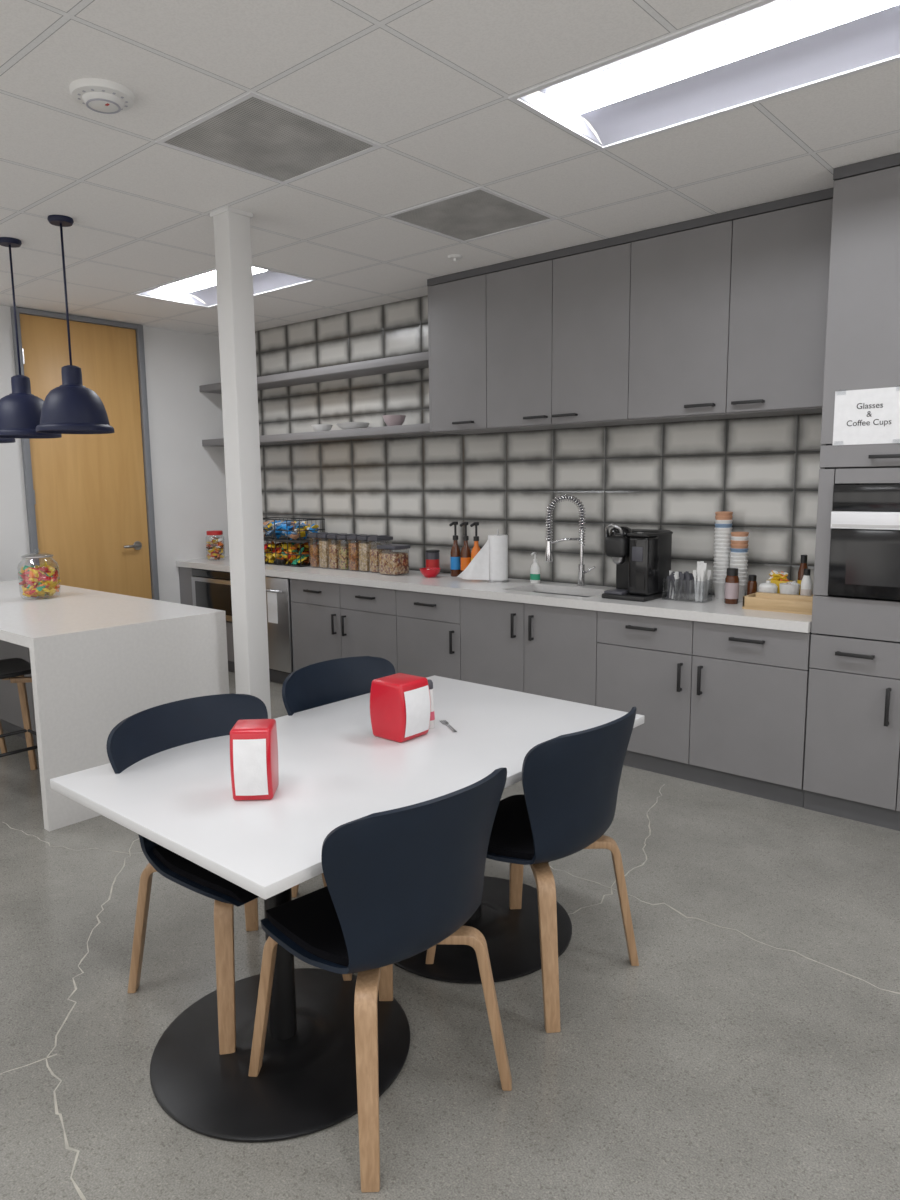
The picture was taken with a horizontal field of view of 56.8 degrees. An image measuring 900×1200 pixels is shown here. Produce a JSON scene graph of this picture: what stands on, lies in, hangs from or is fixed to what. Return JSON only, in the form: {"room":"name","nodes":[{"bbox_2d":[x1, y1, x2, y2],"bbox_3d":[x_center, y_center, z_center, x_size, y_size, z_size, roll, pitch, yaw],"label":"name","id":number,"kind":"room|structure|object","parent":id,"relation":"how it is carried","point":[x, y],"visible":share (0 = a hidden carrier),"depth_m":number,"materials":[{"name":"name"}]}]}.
{"room":"office break room","nodes":[
{"label":"office break room","id":0,"kind":"room"},
{"bbox_2d":[0,305,229,621],"bbox_3d":[-4.406,-0.655,5.160,0.150,3.110,7.100,6,11,40],"label":"wall","id":1,"kind":"structure","parent":0,"point":[189,477],"depth_m":7.29,"materials":[{"name":"paint"}]},
{"bbox_2d":[10,306,39,566],"bbox_3d":[-3.219,-0.736,6.379,0.050,2.905,0.045,6,11,40],"label":"frame","id":2,"kind":"object","parent":1,"relation":"attached to","point":[25,443],"visible":0.51,"depth_m":6.33,"materials":[{"name":"grey metal"}]},
{"bbox_2d":[19,307,151,598],"bbox_3d":[-2.897,-0.796,6.746,0.050,2.895,0.940,6,11,40],"label":"door","id":3,"kind":"structure","parent":1,"relation":"in","point":[90,497],"depth_m":6.72,"materials":[{"name":"brown wood"}]},
{"bbox_2d":[135,324,158,599],"bbox_3d":[-2.573,-0.847,7.117,0.050,2.905,0.050,6,11,40],"label":"frame","id":4,"kind":"object","parent":1,"relation":"attached to","point":[139,332],"visible":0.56,"depth_m":7.05,"materials":[{"name":"grey metal"}]},
{"bbox_2d":[0,671,899,1199],"bbox_3d":[-0.868,1.332,2.364,9.460,0.120,7.400,6,11,40],"label":"floor","id":5,"kind":"structure","parent":0,"point":[724,1064],"depth_m":2.41,"materials":[{"name":"concrete"}]},
{"bbox_2d":[0,720,7,752],"bbox_3d":[-2.947,0.533,4.878,0.435,0.805,0.455,6,11,40],"label":"counter stool","id":6,"kind":"object","parent":5,"relation":"on","point":[3,747],"visible":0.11,"depth_m":4.94,"materials":[{"name":"brown wood"}]},
{"bbox_2d":[0,658,37,769],"bbox_3d":[-2.342,0.600,4.359,0.435,0.805,0.455,6,11,40],"label":"counter stool","id":7,"kind":"object","parent":5,"relation":"on","point":[14,670],"visible":0.62,"depth_m":4.52,"materials":[{"name":"brown wood"}]},
{"bbox_2d":[0,579,228,830],"bbox_3d":[-2.492,0.460,4.987,2.535,0.910,1.005,6,11,40],"label":"kitchen island","id":8,"kind":"object","parent":5,"relation":"on","point":[98,660],"visible":0.8,"depth_m":4.10,"materials":[{"name":"white stone"}]},
{"bbox_2d":[18,553,60,596],"bbox_3d":[-2.507,-0.164,5.071,0.226,0.297,0.230,-2,8,-9],"label":"candy jar","id":9,"kind":"object","parent":8,"relation":"on","point":[42,580],"visible":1,"depth_m":5.01,"materials":[{"name":"clear glass"}]},
{"bbox_2d":[106,693,352,1054],"bbox_3d":[-0.680,0.790,2.599,0.574,0.884,0.582,6,10,39],"label":"dining chair","id":10,"kind":"object","parent":5,"relation":"on","point":[146,733],"visible":0.33,"depth_m":2.56,"materials":[{"name":"black plastic"}]},
{"bbox_2d":[153,845,257,902],"bbox_3d":[-0.631,0.776,2.555,0.424,0.066,0.429,6,10,39],"label":"seat cushion","id":11,"kind":"object","parent":10,"relation":"on","point":[208,884],"depth_m":2.36,"materials":[{"name":"black fabric"}]},
{"bbox_2d":[282,656,395,896],"bbox_3d":[-0.283,0.703,3.188,0.574,0.884,0.582,6,11,40],"label":"dining chair","id":12,"kind":"object","parent":5,"relation":"on","point":[311,686],"visible":0.22,"depth_m":3.31,"materials":[{"name":"black plastic"}]},
{"bbox_2d":[50,675,643,1141],"bbox_3d":[-0.234,0.836,2.747,1.020,0.742,1.695,6,11,40],"label":"dining table","id":13,"kind":"object","parent":5,"relation":"on","point":[334,772],"visible":0.69,"depth_m":2.35,"materials":[{"name":"white laminate"}]},
{"bbox_2d":[230,719,278,800],"bbox_3d":[-0.531,0.433,2.263,0.108,0.198,0.145,-1,8,-3],"label":"napkin dispenser","id":14,"kind":"object","parent":13,"relation":"on","point":[254,769],"visible":1,"depth_m":2.20,"materials":[{"name":"red plastic"}]},
{"bbox_2d":[370,673,430,742],"bbox_3d":[-0.166,0.357,2.780,0.170,0.195,0.140,6,10,39],"label":"napkin dispenser","id":15,"kind":"object","parent":13,"relation":"on","point":[400,703],"visible":1,"depth_m":2.73,"materials":[{"name":"red plastic"}]},
{"bbox_2d":[427,679,434,728],"bbox_3d":[-0.073,0.357,2.865,0.041,0.170,0.041,6,11,40],"label":"salt shaker","id":16,"kind":"object","parent":13,"relation":"on","point":[430,683],"visible":0.49,"depth_m":2.85,"materials":[{"name":"clear glass"}]},
{"bbox_2d":[248,768,511,1192],"bbox_3d":[-0.182,0.849,2.147,0.582,0.884,0.574,-8,11,-43],"label":"dining chair","id":17,"kind":"object","parent":5,"relation":"on","point":[403,882],"visible":0.98,"depth_m":1.90,"materials":[{"name":"black plastic"}]},
{"bbox_2d":[265,886,348,966],"bbox_3d":[-0.227,0.823,2.190,0.429,0.066,0.424,-8,11,-43],"label":"seat cushion","id":18,"kind":"object","parent":17,"relation":"on","point":[310,923],"depth_m":2.09,"materials":[{"name":"black fabric"}]},
{"bbox_2d":[1,784,899,1199],"bbox_3d":[-0.054,1.160,3.090,4.303,0.001,3.493,6,11,40],"label":"floor crack","id":19,"kind":"object","parent":5,"relation":"on","point":[80,1193],"depth_m":2.70,"materials":[{"name":"white concrete"}]},
{"bbox_2d":[179,567,811,807],"bbox_3d":[-0.179,0.325,5.918,5.422,0.868,0.636,6,11,40],"label":"base cabinet","id":20,"kind":"object","parent":5,"relation":"on","point":[724,706],"depth_m":4.59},
{"bbox_2d":[265,576,293,673],"bbox_3d":[-1.298,0.162,6.830,0.600,0.760,0.619,6,11,40],"label":"dishwasher","id":21,"kind":"object","parent":20,"relation":"in","point":[278,594],"visible":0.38,"depth_m":6.51,"materials":[{"name":"silver metal"}]},
{"bbox_2d":[176,556,811,632],"bbox_3d":[-0.180,-0.133,5.858,5.422,0.050,0.627,6,11,40],"label":"countertop","id":22,"kind":"structure","parent":20,"relation":"on","point":[711,610],"depth_m":5.11,"materials":[{"name":"white stone"}]},
{"bbox_2d":[205,530,224,559],"bbox_3d":[-2.095,-0.485,7.397,0.170,0.260,0.168,6,11,40],"label":"jar","id":23,"kind":"object","parent":22,"relation":"on","point":[215,546],"visible":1,"depth_m":7.36,"materials":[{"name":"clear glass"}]},
{"bbox_2d":[263,517,324,566],"bbox_3d":[-1.354,-0.490,6.956,0.658,0.383,0.302,6,11,40],"label":"basket","id":24,"kind":"object","parent":22,"relation":"on","point":[291,553],"visible":0.91,"depth_m":6.84,"materials":[{"name":"black plastic"}]},
{"bbox_2d":[265,560,309,565],"bbox_3d":[-1.354,-0.311,6.981,0.640,0.004,0.260,6,11,40],"label":"tray","id":25,"kind":"object","parent":24,"relation":"on","point":[278,562],"depth_m":6.85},
{"bbox_2d":[264,537,316,540],"bbox_3d":[-1.356,-0.511,6.952,0.640,0.003,0.260,6,11,40],"label":"tray","id":26,"kind":"object","parent":24,"relation":"on","point":[265,538],"depth_m":6.85,"materials":[{"name":"black metal"}]},
{"bbox_2d":[308,532,327,567],"bbox_3d":[-1.040,-0.403,6.679,0.100,0.275,0.174,6,11,40],"label":"container","id":27,"kind":"object","parent":22,"relation":"on","point":[314,549],"visible":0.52,"depth_m":6.62,"materials":[{"name":"clear plastic"}]},
{"bbox_2d":[317,533,339,567],"bbox_3d":[-0.953,-0.394,6.605,0.100,0.275,0.174,6,11,40],"label":"container","id":28,"kind":"object","parent":22,"relation":"on","point":[323,545],"visible":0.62,"depth_m":6.54,"materials":[{"name":"clear plastic"}]},
{"bbox_2d":[327,533,348,568],"bbox_3d":[-0.866,-0.384,6.530,0.100,0.275,0.174,6,11,40],"label":"container","id":29,"kind":"object","parent":22,"relation":"on","point":[333,548],"visible":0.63,"depth_m":6.47,"materials":[{"name":"clear plastic"}]},
{"bbox_2d":[337,534,354,569],"bbox_3d":[-0.779,-0.374,6.455,0.100,0.275,0.174,6,11,40],"label":"container","id":30,"kind":"object","parent":22,"relation":"on","point":[343,551],"visible":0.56,"depth_m":6.39,"materials":[{"name":"clear plastic"}]},
{"bbox_2d":[347,534,367,570],"bbox_3d":[-0.693,-0.365,6.381,0.100,0.275,0.174,6,11,40],"label":"container","id":31,"kind":"object","parent":22,"relation":"on","point":[353,547],"visible":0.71,"depth_m":6.32,"materials":[{"name":"clear plastic"}]},
{"bbox_2d":[357,535,380,571],"bbox_3d":[-0.606,-0.355,6.306,0.100,0.275,0.174,6,11,40],"label":"container","id":32,"kind":"object","parent":22,"relation":"on","point":[364,548],"visible":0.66,"depth_m":6.24,"materials":[{"name":"clear plastic"}]},
{"bbox_2d":[368,535,392,572],"bbox_3d":[-0.519,-0.346,6.231,0.100,0.275,0.174,6,11,40],"label":"container","id":33,"kind":"object","parent":22,"relation":"on","point":[374,553],"visible":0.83,"depth_m":6.17,"materials":[{"name":"clear plastic"}]},
{"bbox_2d":[377,544,409,574],"bbox_3d":[-0.410,-0.293,6.064,0.186,0.215,0.166,6,11,40],"label":"container","id":34,"kind":"object","parent":22,"relation":"on","point":[391,563],"visible":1,"depth_m":6.01,"materials":[{"name":"clear plastic"}]},
{"bbox_2d":[420,568,440,577],"bbox_3d":[-0.140,-0.195,5.883,0.150,0.065,0.150,6,11,40],"label":"bowl","id":35,"kind":"object","parent":22,"relation":"on","point":[426,572],"visible":1,"depth_m":5.84,"materials":[{"name":"ceramic"}]},
{"bbox_2d":[425,550,439,573],"bbox_3d":[-0.127,-0.277,6.073,0.104,0.175,0.104,6,11,40],"label":"tin","id":36,"kind":"object","parent":35,"relation":"in","point":[432,556],"visible":0.77,"depth_m":6.03,"materials":[{"name":"red metal"}]},
{"bbox_2d":[449,521,460,576],"bbox_3d":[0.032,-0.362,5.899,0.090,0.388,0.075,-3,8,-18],"label":"syrup bottle","id":37,"kind":"object","parent":22,"relation":"on","point":[455,554],"visible":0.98,"depth_m":5.88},
{"bbox_2d":[460,522,470,572],"bbox_3d":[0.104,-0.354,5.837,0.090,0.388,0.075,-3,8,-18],"label":"syrup bottle","id":38,"kind":"object","parent":22,"relation":"on","point":[465,551],"visible":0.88,"depth_m":5.82,"materials":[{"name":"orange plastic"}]},
{"bbox_2d":[470,522,480,560],"bbox_3d":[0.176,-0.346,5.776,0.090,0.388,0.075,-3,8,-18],"label":"syrup bottle","id":39,"kind":"object","parent":22,"relation":"on","point":[476,548],"visible":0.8,"depth_m":5.75,"materials":[{"name":"orange plastic"}]},
{"bbox_2d":[457,529,508,582],"bbox_3d":[0.230,-0.302,5.594,0.344,0.350,0.150,3,9,22],"label":"paper towel roll","id":40,"kind":"object","parent":22,"relation":"on","point":[490,563],"visible":1,"depth_m":5.52,"materials":[{"name":"white paper"}]},
{"bbox_2d":[530,552,539,582],"bbox_3d":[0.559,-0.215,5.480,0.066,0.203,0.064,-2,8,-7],"label":"soap bottle","id":41,"kind":"object","parent":22,"relation":"on","point":[535,568],"visible":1,"depth_m":5.46,"materials":[{"name":"white plastic"}]},
{"bbox_2d":[545,494,594,586],"bbox_3d":[0.756,-0.373,5.227,0.314,0.582,0.097,1,8,9],"label":"kitchen faucet","id":42,"kind":"object","parent":22,"relation":"on","point":[548,554],"visible":1,"depth_m":5.21,"materials":[{"name":"silver metal"}]},
{"bbox_2d":[602,523,672,601],"bbox_3d":[1.061,-0.228,4.726,0.272,0.429,0.351,6,11,40],"label":"coffee machine","id":43,"kind":"object","parent":22,"relation":"on","point":[641,557],"visible":0.98,"depth_m":4.63,"materials":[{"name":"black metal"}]},
{"bbox_2d":[604,589,628,594],"bbox_3d":[0.955,-0.047,4.724,0.115,0.017,0.115,6,11,40],"label":"drip tray","id":44,"kind":"object","parent":43,"relation":"on","point":[612,591],"depth_m":4.69,"materials":[{"name":"silver metal"}]},
{"bbox_2d":[667,561,710,601],"bbox_3d":[1.313,-0.107,4.598,0.247,0.219,0.120,6,11,40],"label":"utensil caddy","id":45,"kind":"object","parent":22,"relation":"on","point":[701,594],"visible":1,"depth_m":4.58,"materials":[{"name":"clear plastic"}]},
{"bbox_2d":[713,511,732,598],"bbox_3d":[1.523,-0.250,4.647,0.094,0.484,0.094,6,11,40],"label":"paper cups","id":46,"kind":"object","parent":22,"relation":"on","point":[723,522],"visible":0.84,"depth_m":4.61,"materials":[{"name":"white paper"}]},
{"bbox_2d":[713,581,724,598],"bbox_3d":[1.525,-0.058,4.674,0.094,0.097,0.094,6,11,40],"label":"cup","id":47,"kind":"object","parent":46,"relation":"on","point":[719,586],"depth_m":4.64,"materials":[{"name":"white paper"}]},
{"bbox_2d":[713,562,729,566],"bbox_3d":[1.524,-0.196,4.655,0.094,0.034,0.094,6,11,40],"label":"cup","id":48,"kind":"object","parent":46,"relation":"on","point":[716,564],"depth_m":4.62,"materials":[{"name":"white paper"}]},
{"bbox_2d":[713,566,729,570],"bbox_3d":[1.524,-0.175,4.658,0.094,0.034,0.094,6,11,40],"label":"cup","id":49,"kind":"object","parent":46,"relation":"on","point":[716,568],"depth_m":4.62,"materials":[{"name":"white paper"}]},
{"bbox_2d":[714,550,730,554],"bbox_3d":[1.523,-0.260,4.646,0.094,0.034,0.094,6,11,40],"label":"cup","id":50,"kind":"object","parent":46,"relation":"on","point":[716,552],"depth_m":4.61,"materials":[{"name":"white paper"}]},
{"bbox_2d":[714,554,730,558],"bbox_3d":[1.523,-0.239,4.649,0.094,0.034,0.094,6,11,40],"label":"cup","id":51,"kind":"object","parent":46,"relation":"on","point":[716,556],"depth_m":4.61,"materials":[{"name":"white paper"}]},
{"bbox_2d":[714,558,730,562],"bbox_3d":[1.523,-0.217,4.652,0.094,0.034,0.094,6,11,40],"label":"cup","id":52,"kind":"object","parent":46,"relation":"on","point":[716,560],"depth_m":4.61,"materials":[{"name":"white paper"}]},
{"bbox_2d":[714,535,730,539],"bbox_3d":[1.522,-0.345,4.634,0.094,0.034,0.094,6,11,40],"label":"cup","id":53,"kind":"object","parent":46,"relation":"on","point":[717,537],"depth_m":4.60,"materials":[{"name":"white paper"}]},
{"bbox_2d":[714,531,731,535],"bbox_3d":[1.522,-0.366,4.631,0.094,0.034,0.094,6,11,40],"label":"cup","id":54,"kind":"object","parent":46,"relation":"on","point":[717,533],"depth_m":4.59,"materials":[{"name":"white paper"}]},
{"bbox_2d":[715,527,731,531],"bbox_3d":[1.522,-0.388,4.628,0.094,0.034,0.094,6,11,40],"label":"cup","id":55,"kind":"object","parent":46,"relation":"on","point":[717,529],"depth_m":4.59,"materials":[{"name":"white paper"}]},
{"bbox_2d":[715,511,732,515],"bbox_3d":[1.521,-0.471,4.616,0.094,0.037,0.094,6,11,40],"label":"cup","id":56,"kind":"object","parent":46,"relation":"on","point":[723,513],"depth_m":4.58,"materials":[{"name":"brown paper"}]},
{"bbox_2d":[724,568,738,603],"bbox_3d":[1.514,-0.076,4.467,0.073,0.190,0.073,6,11,40],"label":"bottle","id":57,"kind":"object","parent":22,"relation":"on","point":[731,594],"visible":1,"depth_m":4.44,"materials":[{"name":"glass"}]},
{"bbox_2d":[730,532,748,600],"bbox_3d":[1.581,-0.183,4.553,0.094,0.376,0.094,6,11,40],"label":"paper cups","id":58,"kind":"object","parent":22,"relation":"on","point":[739,544],"visible":0.8,"depth_m":4.51,"materials":[{"name":"white paper"}]},
{"bbox_2d":[730,552,747,556],"bbox_3d":[1.580,-0.246,4.544,0.094,0.034,0.094,6,11,40],"label":"cup","id":59,"kind":"object","parent":58,"relation":"on","point":[733,554],"depth_m":4.51,"materials":[{"name":"white paper"}]},
{"bbox_2d":[730,556,747,560],"bbox_3d":[1.580,-0.225,4.547,0.094,0.034,0.094,6,11,40],"label":"cup","id":60,"kind":"object","parent":58,"relation":"on","point":[733,558],"depth_m":4.51,"materials":[{"name":"white paper"}]},
{"bbox_2d":[730,548,747,552],"bbox_3d":[1.580,-0.268,4.541,0.094,0.034,0.094,6,11,40],"label":"cup","id":61,"kind":"object","parent":58,"relation":"on","point":[733,550],"depth_m":4.50,"materials":[{"name":"white paper"}]},
{"bbox_2d":[730,544,748,548],"bbox_3d":[1.579,-0.289,4.538,0.094,0.034,0.094,6,11,40],"label":"cup","id":62,"kind":"object","parent":58,"relation":"on","point":[733,546],"depth_m":4.50,"materials":[{"name":"brown paper"}]},
{"bbox_2d":[731,532,748,536],"bbox_3d":[1.579,-0.351,4.530,0.094,0.037,0.094,6,11,40],"label":"cup","id":63,"kind":"object","parent":58,"relation":"on","point":[733,534],"depth_m":4.49,"materials":[{"name":"brown paper"}]},
{"bbox_2d":[731,536,748,540],"bbox_3d":[1.579,-0.332,4.532,0.094,0.034,0.094,6,11,40],"label":"cup","id":64,"kind":"object","parent":58,"relation":"on","point":[733,538],"depth_m":4.49,"materials":[{"name":"white paper"}]},
{"bbox_2d":[731,540,748,544],"bbox_3d":[1.579,-0.310,4.535,0.094,0.034,0.094,6,11,40],"label":"cup","id":65,"kind":"object","parent":58,"relation":"on","point":[733,542],"depth_m":4.50,"materials":[{"name":"brown paper"}]},
{"bbox_2d":[738,583,746,600],"bbox_3d":[1.582,-0.045,4.573,0.094,0.097,0.094,6,11,40],"label":"cup","id":66,"kind":"object","parent":58,"relation":"on","point":[742,586],"depth_m":4.54,"materials":[{"name":"white paper"}]},
{"bbox_2d":[747,575,756,594],"bbox_3d":[1.630,-0.060,4.488,0.052,0.150,0.052,6,11,40],"label":"bottle","id":67,"kind":"object","parent":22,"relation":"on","point":[752,579],"visible":0.75,"depth_m":4.46,"materials":[{"name":"brown glass"}]},
{"bbox_2d":[742,592,813,614],"bbox_3d":[1.743,0.002,4.265,0.380,0.088,0.280,6,11,40],"label":"wooden serving tray","id":68,"kind":"object","parent":22,"relation":"on","point":[764,601],"visible":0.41,"depth_m":4.17,"materials":[{"name":"brown wood"}]},
{"bbox_2d":[758,580,777,592],"bbox_3d":[1.659,-0.040,4.339,0.094,0.128,0.094,6,11,40],"label":"sugar bowl","id":69,"kind":"object","parent":68,"relation":"on","point":[768,587],"visible":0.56,"depth_m":4.30,"materials":[{"name":"white ceramic"}]},
{"bbox_2d":[768,570,792,592],"bbox_3d":[1.738,-0.070,4.390,0.121,0.170,0.061,6,11,40],"label":"packets","id":70,"kind":"object","parent":68,"relation":"on","point":[776,577],"visible":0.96,"depth_m":4.36,"materials":[{"name":"yellow paper"}]},
{"bbox_2d":[779,581,799,594],"bbox_3d":[1.742,-0.034,4.268,0.100,0.133,0.100,6,11,40],"label":"bowl","id":71,"kind":"object","parent":68,"relation":"on","point":[789,587],"visible":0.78,"depth_m":4.23,"materials":[{"name":"white ceramic"}]},
{"bbox_2d":[797,555,807,594],"bbox_3d":[1.827,-0.104,4.303,0.053,0.260,0.053,6,11,40],"label":"condiment bottle","id":72,"kind":"object","parent":68,"relation":"on","point":[803,565],"visible":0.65,"depth_m":4.28,"materials":[{"name":"brown glass"}]},
{"bbox_2d":[800,569,811,595],"bbox_3d":[1.793,-0.057,4.186,0.053,0.200,0.053,6,11,40],"label":"condiment bottle","id":73,"kind":"object","parent":68,"relation":"on","point":[806,583],"visible":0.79,"depth_m":4.16,"materials":[{"name":"white plastic"}]},
{"bbox_2d":[426,707,638,1032],"bbox_3d":[0.276,0.768,2.681,0.574,0.884,0.582,7,11,42],"label":"dining chair","id":74,"kind":"object","parent":5,"relation":"on","point":[570,782],"visible":0.82,"depth_m":2.42,"materials":[{"name":"black plastic"}]},
{"bbox_2d":[487,794,533,859],"bbox_3d":[0.229,0.743,2.722,0.424,0.066,0.429,7,11,42],"label":"seat cushion","id":75,"kind":"object","parent":74,"relation":"on","point":[511,838],"depth_m":2.66,"materials":[{"name":"black fabric"}]},
{"bbox_2d":[803,153,899,830],"bbox_3d":[2.462,-0.393,3.500,1.585,2.908,0.636,6,11,40],"label":"tall cabinet","id":76,"kind":"object","parent":5,"relation":"on","point":[852,761],"visible":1,"depth_m":3.70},
{"bbox_2d":[828,484,899,599],"bbox_3d":[2.123,-0.269,3.724,0.660,0.497,0.492,6,11,40],"label":"built-in oven","id":77,"kind":"object","parent":76,"relation":"in","point":[864,561],"visible":1,"depth_m":3.67,"materials":[{"name":"black glass"}]},
{"bbox_2d":[835,484,899,529],"bbox_3d":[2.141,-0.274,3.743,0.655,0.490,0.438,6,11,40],"label":"control panel","id":78,"kind":"object","parent":77,"relation":"in","point":[860,484],"depth_m":3.68,"materials":[{"name":"silver metal"}]},
{"bbox_2d":[833,387,899,444],"bbox_3d":[1.823,-0.798,3.617,0.290,0.248,0.002,6,11,40],"label":"paper sign","id":79,"kind":"object","parent":76,"relation":"attached to","point":[863,416],"visible":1,"depth_m":3.62,"materials":[{"name":"white paper"}]},
{"bbox_3d":[-1.048,0.965,4.512,0.170,0.012,0.170,6,11,40],"label":"base plate","id":80,"kind":"object","parent":5,"relation":"on","visible":0},
{"bbox_2d":[213,211,270,718],"bbox_3d":[-1.063,-0.470,4.309,0.132,2.910,0.132,6,11,40],"label":"post","id":81,"kind":"object","parent":80,"relation":"on","point":[232,231],"visible":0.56,"depth_m":4.22,"materials":[{"name":"paint"}]},
{"bbox_2d":[210,206,252,218],"bbox_3d":[-1.079,-1.901,4.107,0.148,0.020,0.148,6,11,40],"label":"trim","id":82,"kind":"structure","parent":81,"relation":"attached to","point":[227,208],"depth_m":4.06,"materials":[{"name":"white paint"}]},
{"bbox_2d":[0,0,899,336],"bbox_3d":[-0.900,-1.618,1.948,9.360,0.020,7.300,6,11,40],"label":"ceiling","id":83,"kind":"structure","parent":0,"point":[430,83],"depth_m":3.30,"materials":[{"name":"tile"}]},
{"bbox_2d":[0,438,15,442],"bbox_3d":[-2.887,-1.493,5.042,0.372,1.050,0.372,6,11,40],"label":"pendant lamp","id":84,"kind":"object","parent":83,"relation":"hanging from","point":[2,440],"visible":0.4,"depth_m":5.12,"materials":[{"name":"blue metal"}]},
{"bbox_2d":[0,237,61,438],"bbox_3d":[-2.386,-1.434,4.586,0.372,1.050,0.372,6,11,40],"label":"pendant lamp","id":85,"kind":"object","parent":83,"relation":"hanging from","point":[20,410],"visible":0.88,"depth_m":4.53,"materials":[{"name":"blue metal"}]},
{"bbox_2d":[36,215,114,433],"bbox_3d":[-1.942,-1.389,4.231,0.372,1.050,0.372,6,11,40],"label":"pendant lamp","id":86,"kind":"object","parent":83,"relation":"hanging from","point":[71,407],"visible":1,"depth_m":4.18,"materials":[{"name":"blue metal"}]},
{"bbox_2d":[69,78,134,113],"bbox_3d":[-1.185,-1.706,2.838,0.206,0.048,0.206,6,11,40],"label":"smoke detector","id":87,"kind":"object","parent":83,"relation":"attached to","point":[103,96],"visible":1,"depth_m":2.79,"materials":[{"name":"white plastic"}]},
{"bbox_2d":[131,268,216,307],"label":"recessed light","id":88,"kind":"object","parent":83,"relation":"in","point":[201,286],"depth_m":5.93,"materials":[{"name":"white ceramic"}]},
{"bbox_2d":[155,91,381,183],"bbox_3d":[-0.710,-1.802,3.275,0.625,0.016,0.625,6,11,40],"label":"ceiling air vent","id":89,"kind":"object","parent":83,"relation":"in","point":[253,133],"depth_m":3.25,"materials":[{"name":"grey metal"}]},
{"bbox_2d":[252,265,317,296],"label":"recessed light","id":90,"kind":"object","parent":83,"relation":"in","point":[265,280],"depth_m":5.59,"materials":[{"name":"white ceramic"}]},
{"bbox_2d":[447,254,462,261],"bbox_3d":[0.030,-2.025,4.937,0.090,0.030,0.090,6,11,40],"label":"sprinkler","id":91,"kind":"object","parent":83,"relation":"attached to","point":[454,257],"depth_m":4.92,"materials":[{"name":"white metal"}]},
{"bbox_2d":[384,186,557,242],"bbox_3d":[0.108,-1.942,4.210,0.625,0.016,0.625,6,11,40],"label":"ceiling air vent","id":92,"kind":"object","parent":83,"relation":"in","point":[480,212],"depth_m":4.19,"materials":[{"name":"grey metal"}]},
{"bbox_2d":[508,0,899,150],"bbox_3d":[0.880,-1.784,2.722,1.250,0.106,0.625,6,11,40],"label":"recessed light","id":93,"kind":"object","parent":83,"relation":"in","point":[759,51],"visible":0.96,"depth_m":2.80,"materials":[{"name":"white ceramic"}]},
{"bbox_2d":[579,483,899,595],"bbox_3d":[1.486,-0.675,4.850,9.460,3.110,0.150,6,11,40],"label":"wall","id":94,"kind":"structure","parent":0,"point":[860,483],"depth_m":4.18,"materials":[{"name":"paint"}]},
{"bbox_2d":[199,351,428,393],"bbox_3d":[-1.075,-1.782,6.613,2.813,0.055,0.296,6,11,40],"label":"floating shelf","id":95,"kind":"object","parent":94,"relation":"attached to","point":[415,361],"visible":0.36,"depth_m":6.30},
{"bbox_2d":[202,423,443,446],"bbox_3d":[-1.070,-1.312,6.679,2.813,0.055,0.296,6,11,40],"label":"floating shelf","id":96,"kind":"object","parent":94,"relation":"attached to","point":[413,429],"visible":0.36,"depth_m":6.33,"materials":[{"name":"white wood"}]},
{"bbox_2d":[311,424,332,430],"bbox_3d":[-1.009,-1.351,6.556,0.170,0.055,0.170,6,11,40],"label":"ceramic bowl","id":97,"kind":"object","parent":96,"relation":"on","point":[318,427],"visible":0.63,"depth_m":6.50,"materials":[{"name":"white ceramic"}]},
{"bbox_2d":[336,422,369,428],"bbox_3d":[-0.745,-1.330,6.388,0.260,0.055,0.260,6,11,40],"label":"ceramic bowl","id":98,"kind":"object","parent":96,"relation":"on","point":[343,425],"visible":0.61,"depth_m":6.30,"materials":[{"name":"white ceramic"}]},
{"bbox_2d":[383,415,405,425],"bbox_3d":[-0.404,-1.296,6.035,0.170,0.080,0.170,6,11,40],"label":"ceramic bowl","id":99,"kind":"object","parent":96,"relation":"on","point":[390,420],"visible":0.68,"depth_m":5.98,"materials":[{"name":"white ceramic"}]},
{"bbox_2d":[255,295,821,595],"bbox_3d":[0.018,-1.178,5.952,5.425,1.990,0.008,6,11,40],"label":"tile backsplash","id":100,"kind":"structure","parent":94,"relation":"attached to","point":[675,477],"depth_m":5.69,"materials":[{"name":"white tile"}]},
{"bbox_2d":[427,187,833,434],"bbox_3d":[0.946,-1.530,4.822,2.607,0.993,0.386,6,11,40],"label":"upper cabinet","id":101,"kind":"object","parent":94,"relation":"attached to","point":[723,315],"visible":0.93,"depth_m":4.52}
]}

